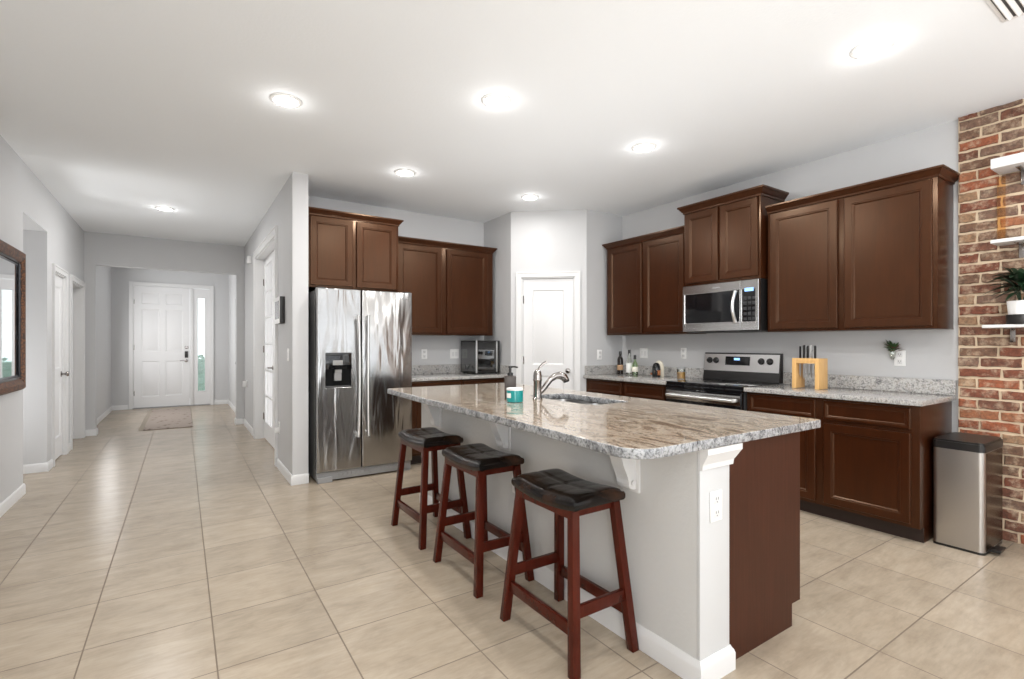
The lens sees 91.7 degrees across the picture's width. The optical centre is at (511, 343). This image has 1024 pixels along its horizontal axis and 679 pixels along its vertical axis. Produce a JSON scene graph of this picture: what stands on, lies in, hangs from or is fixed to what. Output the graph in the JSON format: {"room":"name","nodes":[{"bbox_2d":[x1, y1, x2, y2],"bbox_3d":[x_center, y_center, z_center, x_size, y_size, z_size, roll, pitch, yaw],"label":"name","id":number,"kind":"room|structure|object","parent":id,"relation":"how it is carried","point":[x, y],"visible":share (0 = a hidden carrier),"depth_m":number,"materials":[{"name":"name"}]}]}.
{"room":"kitchen","nodes":[
{"label":"kitchen","id":0,"kind":"room"},
{"bbox_2d":[23,226,28,464],"bbox_3d":[-5.312,-0.140,3.974,1.950,2.820,1.140,0,0,-34],"label":"wall","id":1,"kind":"structure","parent":0,"point":[25,230],"depth_m":4.88,"materials":[{"name":"grey paint"}]},
{"bbox_2d":[0,135,110,502],"bbox_3d":[-3.137,-0.140,2.580,0.130,2.820,16.770,0,0,-34],"label":"wall","id":2,"kind":"structure","parent":0,"point":[55,237],"depth_m":4.92,"materials":[{"name":"grey paint"}]},
{"bbox_2d":[0,239,25,395],"bbox_3d":[-3.793,-0.193,3.723,0.040,1.135,1.000,0,0,-34],"label":"mirror","id":3,"kind":"object","parent":2,"relation":"attached to","point":[12,260],"visible":1,"depth_m":3.89,"materials":[{"name":"brown metal"}]},
{"bbox_2d":[52,263,69,466],"bbox_3d":[-4.997,0.217,5.426,0.182,2.105,0.760,0,0,-34],"label":"door","id":4,"kind":"structure","parent":2,"relation":"in","point":[60,277],"depth_m":5.61,"materials":[{"name":"white wood"}]},
{"bbox_2d":[0,405,127,516],"bbox_3d":[-3.534,1.226,2.364,1.530,0.088,16.450,0,0,-34],"label":"baseboard","id":5,"kind":"structure","parent":2,"relation":"attached to","point":[19,492],"depth_m":4.90,"materials":[{"name":"white wood"}]},
{"bbox_2d":[70,274,84,449],"bbox_3d":[-5.617,0.217,6.335,0.154,2.105,0.960,0,0,-34],"label":"door","id":6,"kind":"structure","parent":2,"relation":"in","point":[77,286],"depth_m":6.67,"materials":[{"name":"white wood"}]},
{"bbox_2d":[84,231,243,429],"bbox_3d":[-5.112,-0.140,7.433,1.950,2.820,0.140,0,0,-34],"label":"wall","id":7,"kind":"structure","parent":0,"point":[100,249],"depth_m":7.22,"materials":[{"name":"grey paint"}]},
{"bbox_2d":[111,267,228,408],"bbox_3d":[-6.822,-0.140,10.127,2.085,2.820,0.120,0,0,-34],"label":"wall","id":8,"kind":"structure","parent":0,"point":[120,276],"depth_m":9.77,"materials":[{"name":"grey paint"}]},
{"bbox_2d":[129,281,213,409],"bbox_3d":[-6.873,0.028,10.073,1.410,2.485,0.153,0,0,-34],"label":"door","id":9,"kind":"structure","parent":8,"relation":"in","point":[163,317],"depth_m":10.02,"materials":[{"name":"white wood"}]},
{"bbox_2d":[229,172,307,474],"bbox_3d":[-3.948,-0.140,7.564,0.135,2.820,7.330,0,0,-34],"label":"wall","id":10,"kind":"structure","parent":0,"point":[289,209],"depth_m":4.60,"materials":[{"name":"grey paint"}]},
{"bbox_2d":[235,297,235,413],"bbox_3d":[-4.778,0.215,8.615,0.084,2.110,0.900,0,0,-34],"label":"door","id":11,"kind":"structure","parent":10,"relation":"in","point":[235,297],"depth_m":8.99,"materials":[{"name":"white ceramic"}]},
{"bbox_2d":[246,256,250,263],"bbox_3d":[-3.787,-1.210,7.149,0.056,0.110,0.070,0,0,-34],"label":"sensor","id":12,"kind":"object","parent":10,"relation":"attached to","point":[248,261],"visible":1,"depth_m":7.12,"materials":[{"name":"white plastic"}]},
{"bbox_2d":[214,400,308,485],"bbox_3d":[-4.057,1.226,7.484,0.270,0.088,7.350,0,0,-35],"label":"baseboard","id":13,"kind":"structure","parent":10,"relation":"attached to","point":[298,479],"depth_m":4.83,"materials":[{"name":"white wood"}]},
{"bbox_2d":[253,225,277,466],"bbox_3d":[-2.912,0.018,5.983,0.159,2.505,1.900,0,0,-34],"label":"door","id":14,"kind":"structure","parent":10,"relation":"in","point":[265,257],"depth_m":6.56,"materials":[{"name":"white wood"}]},
{"bbox_2d":[275,296,284,323],"bbox_3d":[-2.296,-0.330,4.910,0.050,0.260,0.290,0,0,-34],"label":"panel","id":15,"kind":"object","parent":10,"relation":"attached to","point":[279,301],"visible":1,"depth_m":4.80,"materials":[{"name":"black plastic"}]},
{"bbox_2d":[308,196,483,364],"bbox_3d":[-1.334,-0.140,5.789,2.255,2.820,0.120,0,0,-34],"label":"wall","id":16,"kind":"structure","parent":0,"point":[415,225],"depth_m":5.95,"materials":[{"name":"grey paint"}]},
{"bbox_2d":[308,206,403,291],"bbox_3d":[-1.676,-0.907,5.118,0.936,0.738,0.614,0,0,-34],"label":"upper cabinet","id":17,"kind":"object","parent":16,"relation":"attached to","point":[347,250],"visible":0.7,"depth_m":4.84,"materials":[{"name":"brown wood"}]},
{"bbox_2d":[421,349,426,358],"bbox_3d":[-1.042,0.120,5.905,0.072,0.116,0.009,0,0,-34],"label":"outlet","id":18,"kind":"object","parent":16,"relation":"attached to","point":[423,351],"visible":1,"depth_m":5.90,"materials":[{"name":"white plastic"}]},
{"bbox_2d":[398,236,496,335],"bbox_3d":[-0.804,-0.634,5.853,1.268,1.064,0.354,0,0,-34],"label":"upper cabinet","id":19,"kind":"object","parent":16,"relation":"attached to","point":[450,285],"visible":0.77,"depth_m":5.71,"materials":[{"name":"brown wood"}]},
{"bbox_2d":[450,349,458,358],"bbox_3d":[-0.709,0.120,6.126,0.118,0.116,0.010,0,0,-34],"label":"light switch","id":20,"kind":"object","parent":16,"relation":"attached to","point":[454,353],"visible":1,"depth_m":6.12,"materials":[{"name":"white plastic"}]},
{"bbox_2d":[0,0,1023,246],"bbox_3d":[-1.506,-1.600,3.622,7.900,0.100,17.100,0,0,-34],"label":"ceiling","id":21,"kind":"structure","parent":0,"point":[122,110],"depth_m":3.05,"materials":[{"name":"white paint"}]},
{"bbox_2d":[155,206,174,210],"bbox_3d":[-3.968,-1.543,5.684,0.188,0.014,0.188,0,0,-34],"label":"recessed light","id":22,"kind":"object","parent":21,"relation":"in","point":[163,208],"visible":1,"depth_m":5.65,"materials":[{"name":"white plastic"}]},
{"bbox_2d":[157,208,171,210],"bbox_3d":[-3.968,-1.541,5.684,0.142,0.009,0.142,0,0,-34],"label":"diffuser","id":23,"kind":"object","parent":22,"relation":"attached to","point":[164,209],"depth_m":5.68,"materials":[{"name":"white plastic"}]},
{"bbox_2d":[270,93,301,107],"bbox_3d":[-1.438,-1.543,3.162,0.188,0.014,0.188,0,0,-34],"label":"recessed light","id":24,"kind":"object","parent":21,"relation":"in","point":[281,99],"visible":1,"depth_m":3.14,"materials":[{"name":"white plastic"}]},
{"bbox_2d":[274,96,297,106],"bbox_3d":[-1.438,-1.541,3.162,0.142,0.009,0.142,0,0,-34],"label":"diffuser","id":25,"kind":"object","parent":24,"relation":"attached to","point":[284,101],"depth_m":3.15,"materials":[{"name":"white plastic"}]},
{"bbox_2d":[394,169,415,176],"bbox_3d":[-0.968,-1.543,4.492,0.188,0.014,0.188,0,0,-34],"label":"recessed light","id":26,"kind":"object","parent":21,"relation":"in","point":[401,172],"visible":1,"depth_m":4.46,"materials":[{"name":"white plastic"}]},
{"bbox_2d":[397,171,412,175],"bbox_3d":[-0.968,-1.541,4.492,0.142,0.009,0.142,0,0,-34],"label":"diffuser","id":27,"kind":"object","parent":26,"relation":"attached to","point":[401,173],"depth_m":4.48,"materials":[{"name":"white plastic"}]},
{"bbox_2d":[481,93,510,107],"bbox_3d":[-0.101,-1.543,3.163,0.188,0.014,0.188,0,0,-34],"label":"recessed light","id":28,"kind":"object","parent":21,"relation":"in","point":[493,100],"visible":1,"depth_m":3.14,"materials":[{"name":"white plastic"}]},
{"bbox_2d":[485,96,506,106],"bbox_3d":[-0.101,-1.541,3.163,0.142,0.009,0.142,0,0,-34],"label":"diffuser","id":29,"kind":"object","parent":28,"relation":"attached to","point":[490,101],"depth_m":3.15,"materials":[{"name":"white plastic"}]},
{"bbox_2d":[521,194,538,199],"bbox_3d":[0.190,-1.543,5.240,0.188,0.014,0.188,0,0,-34],"label":"recessed light","id":30,"kind":"object","parent":21,"relation":"in","point":[528,196],"visible":1,"depth_m":5.21,"materials":[{"name":"white plastic"}]},
{"bbox_2d":[523,196,536,199],"bbox_3d":[0.190,-1.541,5.240,0.142,0.009,0.142,0,0,-34],"label":"diffuser","id":31,"kind":"object","parent":30,"relation":"attached to","point":[524,197],"depth_m":5.22,"materials":[{"name":"white plastic"}]},
{"bbox_2d":[632,142,655,151],"bbox_3d":[1.039,-1.543,3.912,0.188,0.014,0.188,0,0,-34],"label":"recessed light","id":32,"kind":"object","parent":21,"relation":"in","point":[645,146],"visible":1,"depth_m":3.89,"materials":[{"name":"white plastic"}]},
{"bbox_2d":[635,145,652,151],"bbox_3d":[1.039,-1.541,3.912,0.142,0.009,0.142,0,0,-34],"label":"diffuser","id":33,"kind":"object","parent":32,"relation":"attached to","point":[638,148],"depth_m":3.91,"materials":[{"name":"white plastic"}]},
{"bbox_2d":[850,37,893,58],"bbox_3d":[1.885,-1.543,2.603,0.188,0.014,0.188,0,0,-34],"label":"recessed light","id":34,"kind":"object","parent":21,"relation":"in","point":[876,46],"visible":1,"depth_m":2.58,"materials":[{"name":"white plastic"}]},
{"bbox_2d":[855,42,888,57],"bbox_3d":[1.885,-1.541,2.603,0.142,0.009,0.142,0,0,-34],"label":"diffuser","id":35,"kind":"object","parent":34,"relation":"attached to","point":[868,49],"depth_m":2.59,"materials":[{"name":"white plastic"}]},
{"bbox_2d":[985,0,1023,22],"bbox_3d":[2.280,-1.541,2.170,0.380,0.018,0.280,0,0,-34],"label":"ceiling vent","id":36,"kind":"object","parent":21,"relation":"in","point":[1006,10],"visible":1,"depth_m":2.28,"materials":[{"name":"white plastic"}]},
{"bbox_2d":[0,404,1023,678],"bbox_3d":[-1.506,1.320,3.622,7.900,0.100,17.100,0,0,-34],"label":"floor","id":37,"kind":"structure","parent":0,"point":[174,553],"depth_m":2.53,"materials":[{"name":"beige tile"}]},
{"bbox_2d":[138,407,192,430],"bbox_3d":[-5.918,1.264,8.555,0.670,0.011,2.720,0,0,-34],"label":"rug","id":38,"kind":"object","parent":37,"relation":"on","point":[156,419],"visible":1,"depth_m":8.28,"materials":[{"name":"beige fabric"}]},
{"bbox_2d":[308,287,411,483],"bbox_3d":[-1.569,0.375,5.022,0.915,1.790,0.817,0,0,-34],"label":"refrigerator","id":39,"kind":"object","parent":37,"relation":"on","point":[360,341],"visible":0.95,"depth_m":4.69,"materials":[{"name":"grey metal"}]},
{"bbox_2d":[391,427,470,549],"bbox_3d":[-0.558,0.933,3.373,0.358,0.673,0.521,0,0,-34],"label":"bar stool","id":40,"kind":"object","parent":37,"relation":"on","point":[423,440],"visible":0.98,"depth_m":3.26,"materials":[{"name":"brown wood"}]},
{"bbox_2d":[410,378,503,463],"bbox_3d":[-0.721,0.830,5.740,1.272,0.880,0.633,0,0,-34],"label":"base cabinet","id":41,"kind":"object","parent":37,"relation":"on","point":[416,406],"visible":0.13,"depth_m":5.27,"materials":[{"name":"brown wood"}]},
{"bbox_2d":[412,364,510,381],"bbox_3d":[-0.713,0.320,5.731,1.281,0.139,0.657,0,0,-34],"label":"countertop","id":42,"kind":"structure","parent":41,"relation":"on","point":[448,371],"depth_m":5.82,"materials":[{"name":"grey stone"}]},
{"bbox_2d":[461,340,499,373],"bbox_3d":[-0.409,0.156,6.024,0.375,0.395,0.392,0,0,-34],"label":"countertop oven","id":43,"kind":"object","parent":42,"relation":"on","point":[477,356],"visible":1,"depth_m":5.90,"materials":[{"name":"black metal"}]},
{"bbox_2d":[433,443,533,598],"bbox_3d":[-0.172,0.933,2.792,0.358,0.673,0.521,0,0,-34],"label":"bar stool","id":44,"kind":"object","parent":37,"relation":"on","point":[479,460],"visible":1,"depth_m":2.67,"materials":[{"name":"brown wood"}]},
{"bbox_2d":[500,468,638,678],"bbox_3d":[0.235,0.933,2.179,0.358,0.673,0.521,0,0,-34],"label":"bar stool","id":45,"kind":"object","parent":37,"relation":"on","point":[569,496],"visible":1,"depth_m":2.07,"materials":[{"name":"brown wood"}]},
{"bbox_2d":[421,398,799,678],"bbox_3d":[0.265,0.828,3.079,0.925,0.884,2.605,0,0,-34],"label":"kitchen island","id":46,"kind":"object","parent":37,"relation":"on","point":[705,594],"visible":0.56,"depth_m":2.08,"materials":[{"name":"grey paint"}]},
{"bbox_2d":[387,383,820,459],"bbox_3d":[0.181,0.366,3.062,1.230,0.037,2.670,0,0,-34],"label":"island countertop","id":47,"kind":"structure","parent":46,"relation":"on","point":[620,426],"depth_m":2.29,"materials":[{"name":"beige stone"}]},
{"bbox_2d":[504,366,517,398],"bbox_3d":[-0.005,0.243,3.165,0.084,0.210,0.072,0,0,-4],"label":"soap dispenser","id":48,"kind":"object","parent":47,"relation":"on","point":[509,379],"visible":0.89,"depth_m":3.13,"materials":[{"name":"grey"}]},
{"bbox_2d":[504,375,515,398],"bbox_3d":[-0.011,0.275,3.165,0.072,0.146,0.072,0,0,-4],"label":"bottle","id":49,"kind":"object","parent":48,"relation":"attached to","point":[509,380],"depth_m":3.13,"materials":[{"name":"brown"}]},
{"bbox_2d":[506,387,522,402],"bbox_3d":[0.017,0.305,2.983,0.102,0.085,0.101,0,0,-34],"label":"candle","id":50,"kind":"object","parent":47,"relation":"on","point":[513,394],"visible":1,"depth_m":2.94,"materials":[{"name":"teal wax"}]},
{"bbox_2d":[533,361,568,399],"bbox_3d":[0.249,0.226,3.139,0.248,0.244,0.063,0,0,-16],"label":"faucet","id":51,"kind":"object","parent":47,"relation":"on","point":[539,389],"visible":1,"depth_m":3.11,"materials":[{"name":"silver metal"}]},
{"bbox_2d":[552,399,601,404],"bbox_3d":[0.410,0.474,3.178,0.354,0.175,0.640,0,0,-34],"label":"sink","id":52,"kind":"object","parent":47,"relation":"in","point":[566,400],"visible":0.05,"depth_m":3.40,"materials":[{"name":"silver metal"}]},
{"bbox_2d":[710,489,721,522],"bbox_3d":[0.776,0.615,1.889,0.072,0.116,0.009,0,0,-34],"label":"outlet","id":53,"kind":"object","parent":46,"relation":"attached to","point":[715,496],"visible":1,"depth_m":1.88,"materials":[{"name":"white plastic"}]},
{"bbox_2d":[714,494,719,503],"bbox_3d":[0.778,0.589,1.887,0.034,0.034,0.003,0,0,-34],"label":"socket","id":54,"kind":"object","parent":53,"relation":"attached to","point":[716,496],"depth_m":1.89,"materials":[{"name":"white plastic"}]},
{"bbox_2d":[714,508,719,517],"bbox_3d":[0.778,0.641,1.887,0.034,0.034,0.003,0,0,-34],"label":"socket","id":55,"kind":"object","parent":53,"relation":"attached to","point":[716,510],"depth_m":1.89,"materials":[{"name":"white plastic"}]},
{"bbox_2d":[586,378,665,400],"bbox_3d":[1.410,0.830,5.385,0.606,0.880,1.160,0,0,-34],"label":"base cabinet","id":56,"kind":"object","parent":37,"relation":"on","point":[620,388],"visible":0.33,"depth_m":5.16,"materials":[{"name":"brown wood"}]},
{"bbox_2d":[583,365,703,384],"bbox_3d":[1.400,0.320,5.378,0.630,0.139,1.166,0,0,-34],"label":"countertop","id":57,"kind":"structure","parent":56,"relation":"on","point":[604,372],"depth_m":5.43,"materials":[{"name":"grey stone"}]},
{"bbox_2d":[617,351,622,373],"bbox_3d":[1.263,0.220,5.797,0.070,0.268,0.070,0,0,-34],"label":"oil bottle","id":58,"kind":"object","parent":57,"relation":"on","point":[620,358],"visible":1,"depth_m":5.77,"materials":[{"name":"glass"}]},
{"bbox_2d":[626,350,632,374],"bbox_3d":[1.333,0.209,5.646,0.074,0.288,0.074,0,0,-34],"label":"wine bottle","id":59,"kind":"object","parent":57,"relation":"on","point":[628,365],"visible":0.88,"depth_m":5.62,"materials":[{"name":"clear glass"}]},
{"bbox_2d":[632,355,637,375],"bbox_3d":[1.365,0.238,5.517,0.070,0.231,0.070,0,0,-34],"label":"oil bottle","id":60,"kind":"object","parent":57,"relation":"on","point":[634,369],"visible":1,"depth_m":5.50,"materials":[{"name":"green glass"}]},
{"bbox_2d":[650,361,663,376],"bbox_3d":[1.554,0.266,5.356,0.124,0.175,0.127,0,0,-34],"label":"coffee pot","id":61,"kind":"object","parent":57,"relation":"on","point":[658,367],"visible":1,"depth_m":5.33,"materials":[{"name":"plastic"}]},
{"bbox_2d":[677,367,685,378],"bbox_3d":[1.708,0.293,5.019,0.084,0.120,0.083,0,0,-34],"label":"candle jar","id":62,"kind":"object","parent":57,"relation":"on","point":[680,375],"visible":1,"depth_m":4.99,"materials":[{"name":"clear glass"}]},
{"bbox_2d":[665,352,782,410],"bbox_3d":[1.907,0.677,4.546,0.706,1.185,0.766,0,0,-34],"label":"range","id":63,"kind":"object","parent":37,"relation":"on","point":[725,375],"visible":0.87,"depth_m":4.51,"materials":[{"name":"grey metal"}]},
{"bbox_2d":[667,379,778,389],"bbox_3d":[1.913,0.362,4.550,0.572,0.026,0.766,0,0,-34],"label":"cooktop","id":64,"kind":"object","parent":63,"relation":"in","point":[702,384],"depth_m":4.47,"materials":[{"name":"black glass"}]},
{"bbox_2d":[747,392,951,542],"bbox_3d":[2.486,0.830,3.765,0.606,0.880,1.150,0,0,-34],"label":"base cabinet","id":65,"kind":"object","parent":37,"relation":"on","point":[869,465],"visible":0.6,"depth_m":3.37,"materials":[{"name":"brown wood"}]},
{"bbox_2d":[744,372,955,406],"bbox_3d":[2.482,0.320,3.749,0.630,0.139,1.178,0,0,-34],"label":"countertop","id":66,"kind":"structure","parent":65,"relation":"on","point":[888,390],"depth_m":3.64,"materials":[{"name":"grey stone"}]},
{"bbox_2d":[792,358,827,389],"bbox_3d":[2.373,0.234,3.963,0.140,0.240,0.205,0,0,-34],"label":"knife block","id":67,"kind":"object","parent":66,"relation":"on","point":[821,364],"visible":0.91,"depth_m":3.90,"materials":[{"name":"brown wood"}]},
{"bbox_2d":[799,346,800,376],"bbox_3d":[2.317,0.141,3.994,0.028,0.245,0.013,0,0,-34],"label":"knife","id":68,"kind":"object","parent":67,"relation":"in","point":[799,346],"visible":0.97,"depth_m":3.99,"materials":[{"name":"black plastic"}]},
{"bbox_2d":[803,346,804,377],"bbox_3d":[2.332,0.148,3.971,0.028,0.270,0.013,0,0,-34],"label":"knife","id":69,"kind":"object","parent":67,"relation":"in","point":[803,346],"visible":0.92,"depth_m":3.97,"materials":[{"name":"black plastic"}]},
{"bbox_2d":[806,347,808,379],"bbox_3d":[2.348,0.158,3.948,0.028,0.270,0.013,0,0,-34],"label":"knife","id":70,"kind":"object","parent":67,"relation":"in","point":[807,348],"visible":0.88,"depth_m":3.94,"materials":[{"name":"black plastic"}]},
{"bbox_2d":[810,346,811,378],"bbox_3d":[2.363,0.145,3.924,0.028,0.255,0.013,0,0,-34],"label":"knife","id":71,"kind":"object","parent":67,"relation":"in","point":[810,346],"visible":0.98,"depth_m":3.92,"materials":[{"name":"white metal"}]},
{"bbox_2d":[814,346,815,377],"bbox_3d":[2.379,0.148,3.901,0.028,0.270,0.013,0,0,-34],"label":"knife","id":72,"kind":"object","parent":67,"relation":"in","point":[814,346],"visible":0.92,"depth_m":3.90,"materials":[{"name":"black plastic"}]},
{"bbox_2d":[933,432,1005,555],"bbox_3d":[2.937,0.934,3.160,0.406,0.671,0.313,0,0,-34],"label":"trash can","id":73,"kind":"object","parent":37,"relation":"on","point":[967,468],"visible":1,"depth_m":3.07,"materials":[{"name":"silver metal"}]},
{"bbox_2d":[511,209,586,391],"bbox_3d":[0.429,-0.140,5.829,0.879,2.820,0.100,0,0,8],"label":"wall","id":74,"kind":"structure","parent":0,"point":[556,240],"depth_m":5.78,"materials":[{"name":"grey paint"}]},
{"bbox_2d":[516,271,579,390],"bbox_3d":[0.421,0.214,5.805,0.744,2.112,0.150,0,0,8],"label":"door","id":75,"kind":"structure","parent":74,"relation":"in","point":[547,302],"depth_m":5.80,"materials":[{"name":"white wood"}]},
{"bbox_2d":[484,210,621,365],"bbox_3d":[0.456,-0.140,6.023,1.732,2.820,0.535,0,0,11],"label":"wall","id":76,"kind":"structure","parent":0,"point":[602,228],"depth_m":5.88,"materials":[{"name":"grey paint"}]},
{"bbox_2d":[412,364,510,373],"bbox_3d":[-0.720,0.302,5.742,1.281,0.105,0.632,0,0,-34],"label":"backsplash","id":77,"kind":"structure","parent":76,"relation":"attached to","point":[448,368],"depth_m":5.95,"materials":[{"name":"grey stone"}]},
{"bbox_2d":[597,350,601,359],"bbox_3d":[1.027,0.125,5.827,0.072,0.116,0.009,0,0,-34],"label":"outlet","id":78,"kind":"object","parent":76,"relation":"attached to","point":[599,352],"visible":1,"depth_m":5.82,"materials":[{"name":"white plastic"}]},
{"bbox_2d":[622,99,1023,544],"bbox_3d":[3.438,-0.141,2.957,0.160,2.821,10.120,0,0,-34],"label":"wall","id":79,"kind":"structure","parent":0,"point":[990,207],"depth_m":3.40,"materials":[{"name":"paint"}]},
{"bbox_2d":[640,348,647,357],"bbox_3d":[1.525,0.105,5.755,0.010,0.116,0.118,0,0,-34],"label":"light switch","id":80,"kind":"object","parent":79,"relation":"attached to","point":[643,351],"visible":1,"depth_m":5.75,"materials":[{"name":"white plastic"}]},
{"bbox_2d":[585,365,703,378],"bbox_3d":[1.410,0.302,5.385,0.605,0.105,1.166,0,0,-34],"label":"backsplash","id":81,"kind":"structure","parent":79,"relation":"attached to","point":[596,369],"depth_m":5.69,"materials":[{"name":"grey stone"}]},
{"bbox_2d":[602,225,706,335],"bbox_3d":[1.521,-0.634,5.452,0.347,1.064,1.153,0,0,-34],"label":"upper cabinet","id":82,"kind":"object","parent":79,"relation":"attached to","point":[645,273],"visible":0.84,"depth_m":5.30,"materials":[{"name":"brown wood"}]},
{"bbox_2d":[681,348,686,358],"bbox_3d":[1.829,0.100,5.297,0.009,0.116,0.072,0,0,-34],"label":"outlet","id":83,"kind":"object","parent":79,"relation":"attached to","point":[683,350],"visible":1,"depth_m":5.29,"materials":[{"name":"white plastic"}]},
{"bbox_2d":[677,184,788,286],"bbox_3d":[2.030,-0.949,4.628,0.411,0.773,0.868,0,0,-34],"label":"upper cabinet","id":84,"kind":"object","parent":79,"relation":"attached to","point":[726,236],"visible":0.89,"depth_m":4.45,"materials":[{"name":"brown wood"}]},
{"bbox_2d":[683,278,767,332],"bbox_3d":[2.008,-0.333,4.612,0.466,0.451,0.764,0,0,-34],"label":"microwave","id":85,"kind":"object","parent":84,"relation":"attached to","point":[741,306],"visible":0.98,"depth_m":4.46,"materials":[{"name":"silver metal"}]},
{"bbox_2d":[765,164,959,331],"bbox_3d":[2.612,-0.634,3.809,0.347,1.064,1.183,0,0,-34],"label":"upper cabinet","id":86,"kind":"object","parent":79,"relation":"attached to","point":[876,255],"visible":1,"depth_m":3.60,"materials":[{"name":"brown wood"}]},
{"bbox_2d":[783,372,955,394],"bbox_3d":[2.735,0.302,3.917,0.022,0.105,1.178,0,0,-34],"label":"backsplash","id":87,"kind":"structure","parent":79,"relation":"attached to","point":[912,385],"depth_m":3.75,"materials":[{"name":"grey stone"}]},
{"bbox_2d":[884,339,901,357],"bbox_3d":[2.861,0.040,3.716,0.145,0.150,0.131,0,0,-34],"label":"plant","id":88,"kind":"object","parent":79,"relation":"attached to","point":[892,347],"visible":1,"depth_m":3.71,"materials":[{"name":"green plant"}]},
{"bbox_2d":[894,350,905,365],"bbox_3d":[2.889,0.105,3.702,0.009,0.116,0.072,0,0,-34],"label":"outlet","id":89,"kind":"object","parent":79,"relation":"attached to","point":[900,359],"visible":1,"depth_m":3.70,"materials":[{"name":"white plastic"}]},
{"bbox_2d":[982,324,1023,341],"bbox_3d":[3.272,-0.067,2.916,0.160,0.110,0.735,0,0,-34],"label":"wall shelf","id":90,"kind":"object","parent":79,"relation":"attached to","point":[1012,327],"visible":1,"depth_m":3.13,"materials":[{"name":"white wood"}]},
{"bbox_2d":[981,267,1023,323],"bbox_3d":[3.132,-0.307,3.068,0.303,0.369,0.342,0,0,-34],"label":"potted plant","id":91,"kind":"object","parent":90,"relation":"on","point":[1015,309],"visible":0.99,"depth_m":3.07,"materials":[{"name":"green plant"}]},
{"bbox_2d":[990,236,1023,257],"bbox_3d":[3.283,-0.601,2.899,0.160,0.112,0.695,0,0,-34],"label":"wall shelf","id":92,"kind":"object","parent":79,"relation":"attached to","point":[1019,240],"visible":1,"depth_m":3.11,"materials":[{"name":"white wood"}]},
{"bbox_2d":[991,152,1023,184],"bbox_3d":[3.269,-1.081,2.884,0.200,0.152,0.685,0,0,-34],"label":"wall shelf","id":93,"kind":"object","parent":79,"relation":"attached to","point":[1014,162],"visible":1,"depth_m":3.08,"materials":[{"name":"white wood"}]},
{"label":"outside","id":94,"kind":"structure","parent":0,"visible":0},
{"bbox_2d":[198,354,204,390],"bbox_3d":[-7.129,0.756,12.354,2.695,1.027,0.930,0,0,-34],"label":"hedge","id":95,"kind":"object","parent":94,"point":[201,362],"visible":0.06,"depth_m":11.77,"materials":[{"name":"green"}]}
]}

